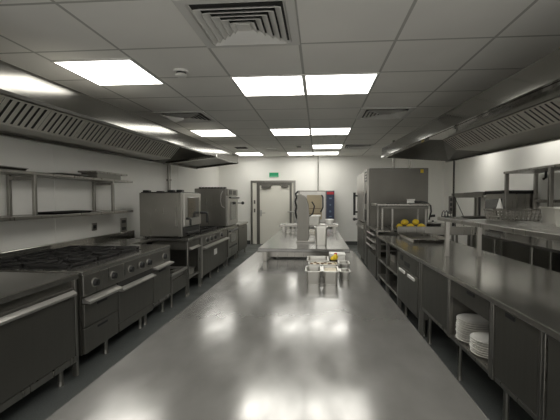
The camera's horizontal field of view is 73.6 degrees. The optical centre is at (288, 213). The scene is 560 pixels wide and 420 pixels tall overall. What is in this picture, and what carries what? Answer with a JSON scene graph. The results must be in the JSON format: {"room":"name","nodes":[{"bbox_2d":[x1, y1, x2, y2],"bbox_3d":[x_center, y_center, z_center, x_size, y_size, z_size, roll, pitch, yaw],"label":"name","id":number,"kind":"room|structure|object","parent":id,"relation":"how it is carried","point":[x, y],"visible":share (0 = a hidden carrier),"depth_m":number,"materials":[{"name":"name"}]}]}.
{"room":"commercial kitchen","nodes":[
{"label":"commercial kitchen","id":0,"kind":"room"},
{"bbox_2d":[0,136,218,251],"bbox_3d":[-2.920,-0.210,5.592,0.100,2.970,14.100,0,2,4],"label":"wall","id":1,"kind":"structure","parent":0,"point":[35,156],"depth_m":5.04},
{"bbox_2d":[53,145,56,242],"bbox_3d":[-2.937,-0.049,4.717,0.004,2.480,0.016,0,2,4],"label":"trim","id":2,"kind":"structure","parent":1,"relation":"attached to","point":[53,145],"depth_m":4.71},
{"bbox_2d":[0,168,132,221],"bbox_3d":[-2.795,-0.203,4.117,0.380,0.495,3.780,0,2,4],"label":"wall shelf","id":3,"kind":"object","parent":1,"relation":"attached to","point":[30,175],"visible":0.96,"depth_m":4.06,"materials":[{"name":"metal"}]},
{"bbox_2d":[0,165,28,170],"bbox_3d":[-2.828,-0.444,3.568,0.260,0.030,0.620,0,2,4],"label":"baking tray","id":4,"kind":"object","parent":3,"relation":"on","point":[1,167],"visible":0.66,"depth_m":3.67,"materials":[{"name":"metal"}]},
{"bbox_2d":[38,210,92,213],"bbox_3d":[-2.739,-0.021,4.582,0.270,0.025,0.750,0,2,4],"label":"baking tray","id":5,"kind":"object","parent":3,"relation":"on","point":[70,211],"visible":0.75,"depth_m":4.54,"materials":[{"name":"black metal"}]},
{"bbox_2d":[78,171,127,179],"bbox_3d":[-2.667,-0.550,5.418,0.270,0.095,0.820,0,2,4],"label":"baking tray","id":6,"kind":"object","parent":3,"relation":"on","point":[97,174],"visible":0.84,"depth_m":5.17,"materials":[{"name":"metal"}]},
{"bbox_2d":[120,218,126,231],"bbox_3d":[-2.803,0.182,6.331,0.020,0.222,0.203,0,2,4],"label":"wall socket","id":7,"kind":"object","parent":1,"relation":"attached to","point":[123,221],"visible":0.87,"depth_m":6.33,"materials":[{"name":"plastic"}]},
{"bbox_2d":[166,165,170,189],"bbox_3d":[-2.619,0.035,8.219,0.090,2.270,0.070,0,2,4],"label":"pipe","id":8,"kind":"object","parent":1,"relation":"attached to","point":[168,179],"visible":0.27,"depth_m":8.16,"materials":[{"name":"metal"}]},
{"bbox_2d":[0,244,533,419],"bbox_3d":[0.769,1.336,5.364,7.500,0.100,14.100,0,2,4],"label":"floor","id":9,"kind":"structure","parent":0,"point":[41,403],"depth_m":3.43,"materials":[{"name":"tile"}]},
{"bbox_2d":[0,272,78,412],"bbox_3d":[-2.447,0.927,2.210,1.280,0.970,1.945,0,2,4],"label":"base cabinet","id":10,"kind":"object","parent":9,"relation":"on","point":[39,311],"depth_m":2.69,"materials":[{"name":"metal"}]},
{"bbox_2d":[0,272,78,303],"bbox_3d":[-2.437,0.550,2.192,1.240,0.045,1.940,0,2,4],"label":"countertop","id":11,"kind":"structure","parent":10,"relation":"on","point":[13,285],"depth_m":2.79,"materials":[{"name":"metal"}]},
{"bbox_2d":[0,238,173,355],"bbox_3d":[-2.286,0.855,4.195,1.310,0.955,1.970,0,2,4],"label":"gas range","id":12,"kind":"object","parent":9,"relation":"on","point":[118,285],"visible":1,"depth_m":3.81,"materials":[{"name":"metal"}]},
{"bbox_2d":[0,244,169,275],"bbox_3d":[-2.280,0.472,4.189,1.200,0.040,1.910,0,2,4],"label":"cooktop","id":13,"kind":"object","parent":12,"relation":"in","point":[99,265],"depth_m":3.75,"materials":[{"name":"metal"}]},
{"bbox_2d":[116,268,155,331],"bbox_3d":[-1.672,0.928,4.170,0.081,0.510,0.770,0,2,4],"label":"oven","id":14,"kind":"object","parent":12,"relation":"in","point":[136,298],"depth_m":4.11,"materials":[{"name":"grey"}]},
{"bbox_2d":[87,230,150,243],"bbox_3d":[-2.469,0.787,5.878,0.680,0.955,1.340,0,2,4],"label":"countertop","id":15,"kind":"structure","parent":9,"relation":"on","point":[124,237],"depth_m":5.59,"materials":[{"name":"metal"}]},
{"bbox_2d":[135,235,201,294],"bbox_3d":[-1.941,0.811,6.159,0.870,0.885,0.660,0,2,4],"label":"table","id":16,"kind":"object","parent":9,"relation":"on","point":[188,242],"visible":0.53,"depth_m":5.87,"materials":[{"name":"metal"}]},
{"bbox_2d":[139,190,207,237],"bbox_3d":[-1.894,-0.022,6.332,0.870,0.765,0.880,0,2,4],"label":"oven","id":17,"kind":"object","parent":16,"relation":"on","point":[171,213],"visible":1,"depth_m":5.91,"materials":[{"name":"metal"}]},
{"bbox_2d":[170,266,186,307],"bbox_3d":[-1.929,1.050,5.490,0.703,0.460,0.613,0,2,4],"label":"stand","id":18,"kind":"object","parent":9,"relation":"on","point":[178,279],"visible":0.44,"depth_m":5.45,"materials":[{"name":"silver metal"}]},
{"bbox_2d":[170,271,183,279],"bbox_3d":[-1.929,0.881,5.483,0.620,0.080,0.550,0,2,4],"label":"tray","id":19,"kind":"object","parent":18,"relation":"on","point":[181,274],"depth_m":5.42,"materials":[{"name":"metal"}]},
{"bbox_2d":[143,226,229,283],"bbox_3d":[-1.926,0.728,7.424,1.120,0.950,1.810,0,2,4],"label":"gas range","id":20,"kind":"object","parent":9,"relation":"on","point":[213,239],"visible":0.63,"depth_m":6.86,"materials":[{"name":"metal"}]},
{"bbox_2d":[190,227,226,236],"bbox_3d":[-1.926,0.344,7.409,1.000,0.038,1.810,0,2,4],"label":"cooktop","id":21,"kind":"object","parent":20,"relation":"in","point":[206,231],"depth_m":7.32,"materials":[{"name":"metal"}]},
{"bbox_2d":[225,224,237,264],"bbox_3d":[-1.677,0.708,8.905,0.825,0.870,1.080,0,2,4],"label":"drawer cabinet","id":22,"kind":"object","parent":9,"relation":"on","point":[232,230],"visible":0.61,"depth_m":8.76,"materials":[{"name":"metal"}]},
{"bbox_2d":[195,187,243,226],"bbox_3d":[-1.607,-0.172,8.838,0.910,0.895,1.212,0,2,4],"label":"oven","id":23,"kind":"object","parent":22,"relation":"on","point":[220,203],"visible":0.98,"depth_m":8.34,"materials":[{"name":"metal"}]},
{"bbox_2d":[236,221,247,257],"bbox_3d":[-1.706,0.666,10.090,1.020,0.860,1.220,0,2,4],"label":"base cabinet","id":24,"kind":"object","parent":9,"relation":"on","point":[242,226],"visible":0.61,"depth_m":9.95,"materials":[{"name":"metal"}]},
{"bbox_2d":[236,221,247,225],"bbox_3d":[-1.706,0.256,10.073,1.020,0.040,1.220,0,2,4],"label":"countertop","id":25,"kind":"structure","parent":24,"relation":"on","point":[239,223],"depth_m":9.91,"materials":[{"name":"metal"}]},
{"bbox_2d":[46,251,488,419],"bbox_3d":[0.054,0.961,2.479,1.275,0.880,4.170,0,2,4],"label":"prep table","id":26,"kind":"object","parent":9,"relation":"on","point":[264,342],"visible":0.92,"depth_m":1.41,"materials":[{"name":"metal"}]},
{"bbox_2d":[305,265,321,283],"bbox_3d":[0.189,0.459,2.825,0.124,0.097,0.240,0,2,4],"label":"pan","id":27,"kind":"object","parent":26,"relation":"on","point":[313,272],"visible":1,"depth_m":2.72,"materials":[{"name":"silver metal"}]},
{"bbox_2d":[307,256,328,261],"bbox_3d":[0.257,0.438,3.290,0.190,0.100,0.260,0,2,4],"label":"pan","id":28,"kind":"object","parent":26,"relation":"on","point":[309,258],"visible":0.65,"depth_m":3.40,"materials":[{"name":"silver metal"}]},
{"bbox_2d":[308,261,337,275],"bbox_3d":[0.279,0.446,3.058,0.235,0.104,0.150,0,2,4],"label":"pan","id":29,"kind":"object","parent":26,"relation":"on","point":[311,263],"visible":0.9,"depth_m":3.01,"materials":[{"name":"silver metal"}]},
{"bbox_2d":[322,266,338,284],"bbox_3d":[0.314,0.459,2.815,0.124,0.097,0.240,0,2,4],"label":"pan","id":30,"kind":"object","parent":26,"relation":"on","point":[330,272],"visible":1,"depth_m":2.71,"materials":[{"name":"silver metal"}]},
{"bbox_2d":[330,253,337,265],"bbox_3d":[0.389,0.411,3.216,0.071,0.160,0.074,0,2,4],"label":"lemon","id":31,"kind":"object","parent":26,"relation":"on","point":[334,257],"visible":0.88,"depth_m":3.19,"materials":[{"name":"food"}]},
{"bbox_2d":[329,252,345,265],"bbox_3d":[0.456,0.422,3.515,0.150,0.115,0.150,0,2,4],"label":"carton","id":32,"kind":"object","parent":26,"relation":"on","point":[341,255],"visible":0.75,"depth_m":3.44,"materials":[{"name":"white cardboard"}]},
{"bbox_2d":[338,260,349,267],"bbox_3d":[0.469,0.451,3.174,0.095,0.085,0.170,0,2,4],"label":"pan","id":33,"kind":"object","parent":26,"relation":"on","point":[342,264],"visible":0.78,"depth_m":3.12,"materials":[{"name":"silver metal"}]},
{"bbox_2d":[339,268,350,279],"bbox_3d":[0.439,0.470,2.926,0.085,0.065,0.150,0,2,4],"label":"pan","id":34,"kind":"object","parent":26,"relation":"on","point":[344,272],"visible":0.99,"depth_m":2.87,"materials":[{"name":"silver metal"}]},
{"bbox_2d":[257,229,349,260],"bbox_3d":[0.241,0.798,4.912,0.915,1.010,2.440,0,2,4],"label":"table","id":35,"kind":"object","parent":9,"relation":"on","point":[282,244],"visible":0.41,"depth_m":3.90,"materials":[{"name":"metal"}]},
{"bbox_2d":[296,194,314,242],"bbox_3d":[0.203,0.042,4.333,0.215,0.549,0.300,0,2,4],"label":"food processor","id":36,"kind":"object","parent":35,"relation":"on","point":[303,215],"visible":1,"depth_m":4.21,"materials":[{"name":"metal"}]},
{"bbox_2d":[279,223,338,232],"bbox_3d":[0.310,0.208,5.606,0.860,0.115,0.360,0,2,4],"label":"overshelf","id":37,"kind":"object","parent":35,"relation":"on","point":[284,226],"visible":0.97,"depth_m":5.46,"materials":[{"name":"metal"}]},
{"bbox_2d":[309,215,320,224],"bbox_3d":[0.376,0.084,5.545,0.200,0.137,0.200,0,2,4],"label":"pan","id":38,"kind":"object","parent":37,"relation":"on","point":[314,219],"visible":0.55,"depth_m":5.46,"materials":[{"name":"silver metal"}]},
{"bbox_2d":[314,226,327,244],"bbox_3d":[0.353,0.233,4.047,0.145,0.190,0.180,0,2,4],"label":"pan","id":39,"kind":"object","parent":35,"relation":"on","point":[321,231],"visible":1,"depth_m":3.97,"materials":[{"name":"silver metal"}]},
{"bbox_2d":[294,191,333,228],"bbox_3d":[0.809,0.143,11.818,1.238,1.765,0.840,0,2,4],"label":"oven","id":40,"kind":"object","parent":9,"relation":"on","point":[323,201],"visible":0.56,"depth_m":11.47,"materials":[{"name":"metal"}]},
{"bbox_2d":[377,239,400,309],"bbox_3d":[1.921,0.853,5.620,0.895,0.845,1.470,0,2,3],"label":"shelving","id":41,"kind":"object","parent":9,"relation":"on","point":[391,280],"visible":0.12,"depth_m":5.64,"materials":[{"name":"metal"}]},
{"bbox_2d":[390,253,397,262],"bbox_3d":[1.789,0.700,5.996,0.300,0.120,0.300,0,2,3],"label":"pan","id":42,"kind":"object","parent":41,"relation":"on","point":[393,256],"visible":0.37,"depth_m":5.93,"materials":[{"name":"silver metal"}]},
{"bbox_2d":[376,235,559,340],"bbox_3d":[1.810,0.497,3.451,0.945,0.040,5.900,0,2,3],"label":"countertop","id":43,"kind":"structure","parent":41,"relation":"on","point":[530,293],"depth_m":2.93,"materials":[{"name":"metal"}]},
{"bbox_2d":[398,233,451,242],"bbox_3d":[2.054,0.360,5.726,0.560,0.052,1.093,0,2,4],"label":"tray","id":44,"kind":"object","parent":43,"relation":"on","point":[413,237],"visible":0.94,"depth_m":5.79,"materials":[{"name":"metal"}]},
{"bbox_2d":[437,217,559,256],"bbox_3d":[1.859,0.311,2.356,0.700,0.420,3.560,0,2,4],"label":"shelf","id":45,"kind":"object","parent":43,"relation":"on","point":[537,229],"visible":0.91,"depth_m":2.98,"materials":[{"name":"metal"}]},
{"bbox_2d":[461,216,502,218],"bbox_3d":[1.965,0.033,3.812,0.340,0.018,0.220,0,2,4],"label":"baking tray","id":46,"kind":"object","parent":45,"relation":"on","point":[470,217],"visible":0.59,"depth_m":3.73,"materials":[{"name":"metal"}]},
{"bbox_2d":[483,208,541,220],"bbox_3d":[2.060,0.004,3.472,0.454,0.108,0.318,0,2,4],"label":"wire basket","id":47,"kind":"object","parent":45,"relation":"on","point":[490,213],"visible":0.93,"depth_m":3.34,"materials":[{"name":"metal"}]},
{"bbox_2d":[538,207,559,223],"bbox_3d":[2.139,0.011,2.964,0.210,0.130,0.220,0,2,4],"label":"pan","id":48,"kind":"object","parent":45,"relation":"on","point":[548,214],"visible":0.75,"depth_m":2.95,"materials":[{"name":"silver metal"}]},
{"bbox_2d":[551,208,559,226],"bbox_3d":[1.963,0.029,2.517,0.260,0.130,0.240,0,2,4],"label":"pan","id":49,"kind":"object","parent":45,"relation":"on","point":[557,210],"visible":0.98,"depth_m":2.58,"materials":[{"name":"silver metal"}]},
{"bbox_2d":[353,168,427,270],"bbox_3d":[2.219,0.093,8.511,1.370,2.130,1.703,0,2,4],"label":"oven tower","id":50,"kind":"object","parent":9,"relation":"on","point":[374,185],"visible":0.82,"depth_m":7.66,"materials":[{"name":"metal"}]},
{"bbox_2d":[366,226,443,277],"bbox_3d":[2.173,0.741,7.087,1.274,0.950,1.080,0,2,4],"label":"tray stand","id":51,"kind":"object","parent":9,"relation":"on","point":[372,253],"visible":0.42,"depth_m":6.98,"materials":[{"name":"metal"}]},
{"bbox_2d":[366,236,385,244],"bbox_3d":[2.123,0.504,7.081,1.174,0.064,0.960,0,2,4],"label":"tray","id":52,"kind":"object","parent":51,"relation":"on","point":[373,240],"depth_m":7.10,"materials":[{"name":"silver metal"}]},
{"bbox_2d":[366,230,396,236],"bbox_3d":[2.123,0.384,7.076,1.174,0.064,0.960,0,2,4],"label":"tray","id":53,"kind":"object","parent":51,"relation":"on","point":[372,233],"depth_m":7.27,"materials":[{"name":"silver metal"}]},
{"bbox_2d":[366,242,397,251],"bbox_3d":[2.123,0.624,7.086,1.174,0.064,0.960,0,2,4],"label":"tray","id":54,"kind":"object","parent":51,"relation":"on","point":[383,247],"depth_m":6.91,"materials":[{"name":"silver metal"}]},
{"bbox_2d":[371,203,429,229],"bbox_3d":[2.004,0.040,6.796,0.910,0.475,0.650,0,2,4],"label":"shelf","id":55,"kind":"object","parent":51,"relation":"on","point":[391,206],"visible":0.93,"depth_m":6.49,"materials":[{"name":"metal"}]},
{"bbox_2d":[414,200,434,219],"bbox_3d":[2.392,-0.068,6.577,0.358,0.340,0.084,1,3,30],"label":"hose","id":56,"kind":"object","parent":55,"relation":"on","point":[420,201],"visible":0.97,"depth_m":6.52,"materials":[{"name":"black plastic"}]},
{"bbox_2d":[398,250,432,336],"bbox_3d":[1.833,0.904,4.399,0.900,0.840,0.960,0,2,3],"label":"base cabinet","id":57,"kind":"object","parent":9,"relation":"on","point":[409,269],"visible":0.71,"depth_m":4.24,"materials":[{"name":"metal"}]},
{"bbox_2d":[387,226,474,252],"bbox_3d":[2.544,0.710,6.865,1.280,1.030,0.980,0,2,4],"label":"table","id":58,"kind":"object","parent":9,"relation":"on","point":[470,231],"visible":0.62,"depth_m":6.36,"materials":[{"name":"metal"}]},
{"bbox_2d":[427,220,440,226],"bbox_3d":[2.595,0.185,6.730,0.290,0.150,0.290,0,2,4],"label":"lidded pot","id":59,"kind":"object","parent":58,"relation":"on","point":[429,224],"visible":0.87,"depth_m":6.62,"materials":[{"name":"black metal"}]},
{"bbox_2d":[420,263,448,343],"bbox_3d":[1.804,0.938,3.494,0.900,0.845,0.770,0,2,3],"label":"base cabinet","id":60,"kind":"object","parent":9,"relation":"on","point":[434,299],"visible":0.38,"depth_m":3.49,"materials":[{"name":"metal"}]},
{"bbox_2d":[422,307,446,333],"bbox_3d":[1.799,0.996,3.497,0.870,0.030,0.770,0,2,3],"label":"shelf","id":61,"kind":"object","parent":60,"relation":"attached to","point":[424,309],"depth_m":3.47,"materials":[{"name":"metal"}]},
{"bbox_2d":[448,161,454,225],"bbox_3d":[3.299,0.062,7.553,0.144,2.270,0.100,0,2,4],"label":"pole","id":62,"kind":"object","parent":9,"relation":"on","point":[451,198],"visible":0.61,"depth_m":7.51,"materials":[{"name":"black metal"}]},
{"bbox_2d":[448,279,491,380],"bbox_3d":[1.763,0.968,2.744,0.900,0.845,0.725,0,2,3],"label":"base cabinet","id":63,"kind":"object","parent":9,"relation":"on","point":[462,300],"visible":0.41,"depth_m":2.88,"materials":[{"name":"metal"}]},
{"bbox_2d":[455,335,469,342],"bbox_3d":[1.467,0.991,2.962,0.268,0.021,0.268,0,2,4],"label":"plate","id":64,"kind":"object","parent":63,"relation":"on","point":[457,337],"visible":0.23,"depth_m":2.94,"materials":[{"name":"white"}]},
{"bbox_2d":[456,333,469,340],"bbox_3d":[1.472,0.974,2.961,0.268,0.021,0.268,0,2,4],"label":"plate","id":65,"kind":"object","parent":64,"relation":"on","point":[464,338],"visible":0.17,"depth_m":2.93,"materials":[{"name":"white"}]},
{"bbox_3d":[1.471,0.957,2.959,0.268,0.021,0.268,0,2,4],"label":"plate","id":66,"kind":"object","parent":65,"relation":"on","visible":0},
{"bbox_2d":[455,328,469,336],"bbox_3d":[1.466,0.939,2.960,0.268,0.021,0.268,0,2,4],"label":"plate","id":67,"kind":"object","parent":66,"relation":"on","point":[458,331],"visible":0.18,"depth_m":2.94,"materials":[{"name":"white"}]},
{"bbox_3d":[1.470,0.921,2.960,0.268,0.021,0.268,0,2,4],"label":"plate","id":68,"kind":"object","parent":67,"relation":"on","visible":0},
{"bbox_2d":[456,324,488,332],"bbox_3d":[1.466,0.904,2.956,0.268,0.021,0.268,0,2,4],"label":"plate","id":69,"kind":"object","parent":68,"relation":"on","point":[457,326],"visible":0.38,"depth_m":2.90,"materials":[{"name":"white"}]},
{"bbox_2d":[456,321,488,330],"bbox_3d":[1.469,0.886,2.959,0.268,0.021,0.268,0,2,4],"label":"plate","id":70,"kind":"object","parent":69,"relation":"on","point":[458,324],"visible":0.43,"depth_m":2.89,"materials":[{"name":"white"}]},
{"bbox_2d":[456,320,488,328],"bbox_3d":[1.472,0.869,2.957,0.268,0.021,0.268,0,2,4],"label":"plate","id":71,"kind":"object","parent":70,"relation":"on","point":[460,323],"visible":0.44,"depth_m":2.89,"materials":[{"name":"white"}]},
{"bbox_2d":[456,318,488,326],"bbox_3d":[1.473,0.852,2.956,0.268,0.021,0.268,0,2,4],"label":"plate","id":72,"kind":"object","parent":71,"relation":"on","point":[463,322],"visible":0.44,"depth_m":2.89,"materials":[{"name":"white"}]},
{"bbox_2d":[456,313,488,324],"bbox_3d":[1.472,0.834,2.953,0.268,0.021,0.268,0,2,4],"label":"plate","id":73,"kind":"object","parent":72,"relation":"on","point":[466,317],"visible":0.84,"depth_m":2.98,"materials":[{"name":"white"}]},
{"bbox_2d":[450,334,487,373],"bbox_3d":[1.758,1.026,2.746,0.870,0.030,0.725,0,2,3],"label":"shelf","id":74,"kind":"object","parent":63,"relation":"attached to","point":[482,362],"depth_m":2.70,"materials":[{"name":"metal"}]},
{"bbox_2d":[470,348,487,357],"bbox_3d":[1.445,1.002,2.695,0.252,0.021,0.252,0,2,4],"label":"plate","id":75,"kind":"object","parent":63,"relation":"on","point":[472,351],"visible":0.16,"depth_m":2.66,"materials":[{"name":"white"}]},
{"bbox_2d":[470,347,487,355],"bbox_3d":[1.446,0.986,2.695,0.252,0.021,0.252,0,2,4],"label":"plate","id":76,"kind":"object","parent":75,"relation":"on","point":[481,353],"visible":0.16,"depth_m":2.66,"materials":[{"name":"white"}]},
{"bbox_2d":[469,343,487,353],"bbox_3d":[1.442,0.969,2.696,0.252,0.021,0.252,0,2,4],"label":"plate","id":77,"kind":"object","parent":76,"relation":"on","point":[471,346],"visible":0.21,"depth_m":2.67,"materials":[{"name":"white"}]},
{"bbox_2d":[470,342,487,350],"bbox_3d":[1.448,0.953,2.691,0.252,0.021,0.252,0,2,4],"label":"plate","id":78,"kind":"object","parent":77,"relation":"on","point":[480,348],"visible":0.19,"depth_m":2.66,"materials":[{"name":"white"}]},
{"bbox_2d":[470,339,488,348],"bbox_3d":[1.443,0.936,2.692,0.252,0.021,0.252,0,2,4],"label":"plate","id":79,"kind":"object","parent":78,"relation":"on","point":[471,341],"visible":0.23,"depth_m":2.66,"materials":[{"name":"white"}]},
{"bbox_2d":[470,337,488,346],"bbox_3d":[1.445,0.919,2.697,0.252,0.021,0.252,0,2,4],"label":"plate","id":80,"kind":"object","parent":79,"relation":"on","point":[477,342],"visible":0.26,"depth_m":2.65,"materials":[{"name":"white"}]},
{"bbox_2d":[470,332,488,343],"bbox_3d":[1.445,0.903,2.695,0.252,0.021,0.252,0,2,4],"label":"plate","id":81,"kind":"object","parent":80,"relation":"on","point":[483,337],"visible":0.52,"depth_m":2.74,"materials":[{"name":"white"}]},
{"bbox_2d":[441,223,559,272],"bbox_3d":[3.903,0.780,5.747,1.085,0.980,8.000,0,2,4],"label":"counter","id":82,"kind":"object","parent":9,"relation":"on","point":[539,252],"depth_m":6.54,"materials":[{"name":"metal"}]},
{"bbox_2d":[452,192,485,223],"bbox_3d":[4.348,-0.103,8.543,0.610,0.760,1.790,0,2,4],"label":"wall rack","id":83,"kind":"object","parent":82,"relation":"on","point":[476,195],"visible":0.56,"depth_m":8.55,"materials":[{"name":"metal"}]},
{"bbox_2d":[441,223,559,253],"bbox_3d":[3.895,0.410,5.733,1.070,0.040,8.000,0,2,4],"label":"countertop","id":84,"kind":"structure","parent":82,"relation":"on","point":[538,243],"depth_m":5.73,"materials":[{"name":"metal"}]},
{"bbox_2d":[485,190,532,231],"bbox_3d":[4.249,-0.061,7.242,0.585,0.780,0.740,0,2,4],"label":"oven","id":85,"kind":"object","parent":82,"relation":"on","point":[518,199],"visible":0.5,"depth_m":6.89,"materials":[{"name":"metal"}]},
{"bbox_2d":[503,164,559,240],"bbox_3d":[4.096,-0.144,5.093,0.573,1.120,3.600,0,2,4],"label":"plate rack","id":86,"kind":"object","parent":82,"relation":"on","point":[550,169],"visible":0.83,"depth_m":6.27,"materials":[{"name":"metal"}]},
{"bbox_2d":[503,164,559,173],"bbox_3d":[4.097,-0.684,5.071,0.570,0.040,3.600,0,2,4],"label":"shelf","id":87,"kind":"object","parent":86,"relation":"attached to","point":[556,167],"depth_m":6.06,"materials":[{"name":"metal"}]},
{"bbox_2d":[535,200,559,202],"bbox_3d":[4.285,-0.163,4.926,0.170,0.050,3.300,0,2,4],"label":"shelf","id":88,"kind":"object","parent":86,"relation":"attached to","point":[541,201],"depth_m":6.27,"materials":[{"name":"metal"}]},
{"bbox_2d":[490,303,542,419],"bbox_3d":[1.729,0.993,2.120,0.900,0.845,0.515,0,2,3],"label":"base cabinet","id":89,"kind":"object","parent":9,"relation":"on","point":[516,345],"visible":0.68,"depth_m":2.12,"materials":[{"name":"metal"}]},
{"bbox_2d":[493,375,536,419],"bbox_3d":[1.724,1.051,2.123,0.870,0.030,0.515,0,2,3],"label":"shelf","id":90,"kind":"object","parent":89,"relation":"attached to","point":[503,385],"depth_m":2.12,"materials":[{"name":"metal"}]},
{"bbox_2d":[540,332,559,419],"bbox_3d":[1.690,1.022,1.392,0.900,0.845,0.935,0,2,3],"label":"base cabinet","id":91,"kind":"object","parent":9,"relation":"on","point":[550,374],"visible":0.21,"depth_m":1.82,"materials":[{"name":"metal"}]},
{"bbox_2d":[0,0,559,156],"bbox_3d":[0.769,-1.558,5.248,7.500,0.229,14.100,0,2,4],"label":"ceiling","id":92,"kind":"structure","parent":0,"point":[430,56],"depth_m":3.39,"materials":[{"name":"tile"}]},
{"bbox_2d":[50,58,165,85],"bbox_3d":[-1.804,-1.447,3.851,0.780,0.014,0.790,0,3,4],"label":"recessed light","id":93,"kind":"object","parent":92,"relation":"in","point":[112,71],"visible":1,"depth_m":3.78,"materials":[{"name":"white"}]},
{"bbox_2d":[0,60,237,168],"bbox_3d":[-2.215,-1.195,5.290,1.100,0.640,8.060,0,3,6],"label":"extraction hood","id":94,"kind":"object","parent":92,"relation":"hanging from","point":[33,107],"visible":1,"depth_m":4.13,"materials":[{"name":"silver metal"}]},
{"bbox_2d":[173,68,188,77],"bbox_3d":[-1.087,-1.419,3.784,0.150,0.062,0.150,0,3,4],"label":"smoke detector","id":95,"kind":"object","parent":92,"relation":"attached to","point":[179,72],"visible":1,"depth_m":3.75,"materials":[{"name":"white plastic"}]},
{"bbox_2d":[153,111,216,122],"bbox_3d":[-1.634,-1.547,6.015,0.780,0.036,0.780,0,3,4],"label":"ceiling vent","id":96,"kind":"object","parent":92,"relation":"in","point":[173,116],"visible":1,"depth_m":5.91,"materials":[{"name":"grey"}]},
{"bbox_2d":[189,129,236,136],"bbox_3d":[-1.510,-1.642,7.587,0.780,0.014,0.790,0,3,4],"label":"recessed light","id":97,"kind":"object","parent":92,"relation":"in","point":[206,132],"visible":1,"depth_m":7.50,"materials":[{"name":"white"}]},
{"bbox_2d":[192,130,234,135],"bbox_3d":[-1.510,-1.644,7.587,0.736,0.008,0.746,0,3,4],"label":"diffuser","id":98,"kind":"object","parent":97,"relation":"attached to","point":[199,132],"depth_m":7.50,"materials":[{"name":"white"}]},
{"bbox_2d":[172,0,299,47],"bbox_3d":[-0.326,-1.378,2.746,0.780,0.036,0.780,0,3,4],"label":"ceiling vent","id":99,"kind":"object","parent":92,"relation":"in","point":[218,23],"visible":1,"depth_m":2.67,"materials":[{"name":"grey"}]},
{"bbox_2d":[235,152,262,155],"bbox_3d":[-1.200,-1.847,11.520,0.780,0.014,0.790,0,3,4],"label":"recessed light","id":100,"kind":"object","parent":92,"relation":"in","point":[240,153],"visible":1,"depth_m":11.59,"materials":[{"name":"white"}]},
{"bbox_2d":[230,74,305,96],"bbox_3d":[-0.202,-1.473,4.319,0.780,0.014,0.790,0,3,4],"label":"recessed light","id":101,"kind":"object","parent":92,"relation":"in","point":[291,84],"visible":1,"depth_m":4.26,"materials":[{"name":"white"}]},
{"bbox_2d":[269,128,310,135],"bbox_3d":[0.045,-1.637,7.465,0.780,0.014,0.790,0,3,4],"label":"recessed light","id":102,"kind":"object","parent":92,"relation":"in","point":[275,131],"visible":1,"depth_m":7.39,"materials":[{"name":"white"}]},
{"bbox_2d":[286,152,312,154],"bbox_3d":[0.355,-1.842,11.398,0.780,0.014,0.790,0,3,4],"label":"recessed light","id":103,"kind":"object","parent":92,"relation":"in","point":[288,153],"visible":0.9,"depth_m":11.36,"materials":[{"name":"white"}]},
{"bbox_2d":[313,152,338,154],"bbox_3d":[1.133,-1.840,11.337,0.780,0.014,0.790,0,3,4],"label":"recessed light","id":104,"kind":"object","parent":92,"relation":"in","point":[314,153],"visible":1,"depth_m":11.36,"materials":[{"name":"white"}]},
{"bbox_2d":[312,144,342,148],"bbox_3d":[1.009,-1.758,9.764,0.780,0.014,0.790,0,3,4],"label":"recessed light","id":105,"kind":"object","parent":92,"relation":"in","point":[324,146],"visible":1,"depth_m":9.71,"materials":[{"name":"white"}]},
{"bbox_2d":[310,127,351,134],"bbox_3d":[0.823,-1.635,7.404,0.780,0.014,0.790,0,3,4],"label":"recessed light","id":106,"kind":"object","parent":92,"relation":"in","point":[340,130],"visible":0.97,"depth_m":7.39,"materials":[{"name":"white"}]},
{"bbox_2d":[303,72,379,94],"bbox_3d":[0.575,-1.470,4.258,0.780,0.014,0.790,0,3,4],"label":"recessed light","id":107,"kind":"object","parent":92,"relation":"in","point":[330,83],"visible":0.97,"depth_m":4.20,"materials":[{"name":"white"}]},
{"bbox_2d":[341,144,374,148],"bbox_3d":[1.787,-1.743,9.703,0.780,0.036,0.780,0,3,4],"label":"ceiling vent","id":108,"kind":"object","parent":92,"relation":"in","point":[348,146],"visible":1,"depth_m":9.52,"materials":[{"name":"grey"}]},
{"bbox_2d":[356,107,416,119],"bbox_3d":[1.477,-1.538,5.770,0.780,0.036,0.780,0,3,4],"label":"ceiling vent","id":109,"kind":"object","parent":92,"relation":"in","point":[384,112],"visible":1,"depth_m":5.64,"materials":[{"name":"grey"}]},
{"bbox_2d":[381,48,559,161],"bbox_3d":[2.440,-1.154,4.344,1.376,0.605,6.900,0,4,3],"label":"extraction hood","id":110,"kind":"object","parent":92,"relation":"attached to","point":[521,110],"visible":1,"depth_m":4.04,"materials":[{"name":"silver metal"}]},
{"bbox_2d":[219,155,443,243],"bbox_3d":[1.318,-0.478,12.275,7.300,2.970,0.100,0,2,4],"label":"wall","id":111,"kind":"structure","parent":0,"point":[302,169],"depth_m":12.21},
{"bbox_2d":[251,180,295,243],"bbox_3d":[-0.512,-0.050,12.332,1.485,2.110,0.108,0,2,4],"label":"door","id":112,"kind":"structure","parent":111,"relation":"in","point":[272,201],"depth_m":12.35,"materials":[{"name":"metal"}]},
{"bbox_2d":[247,240,356,244],"bbox_3d":[1.313,0.948,12.273,7.300,0.120,0.020,0,2,4],"label":"baseboard","id":113,"kind":"structure","parent":111,"relation":"attached to","point":[248,241],"depth_m":12.21,"materials":[{"name":"grey"}]},
{"bbox_2d":[347,157,347,216],"bbox_3d":[1.912,-0.474,12.176,0.020,2.730,0.005,0,2,4],"label":"trim","id":114,"kind":"structure","parent":111,"relation":"attached to","point":[347,157],"depth_m":12.16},
{"bbox_2d":[443,140,559,244],"bbox_3d":[4.457,-0.186,5.012,0.100,2.970,14.100,0,2,4],"label":"wall","id":115,"kind":"structure","parent":0,"point":[483,173],"depth_m":8.36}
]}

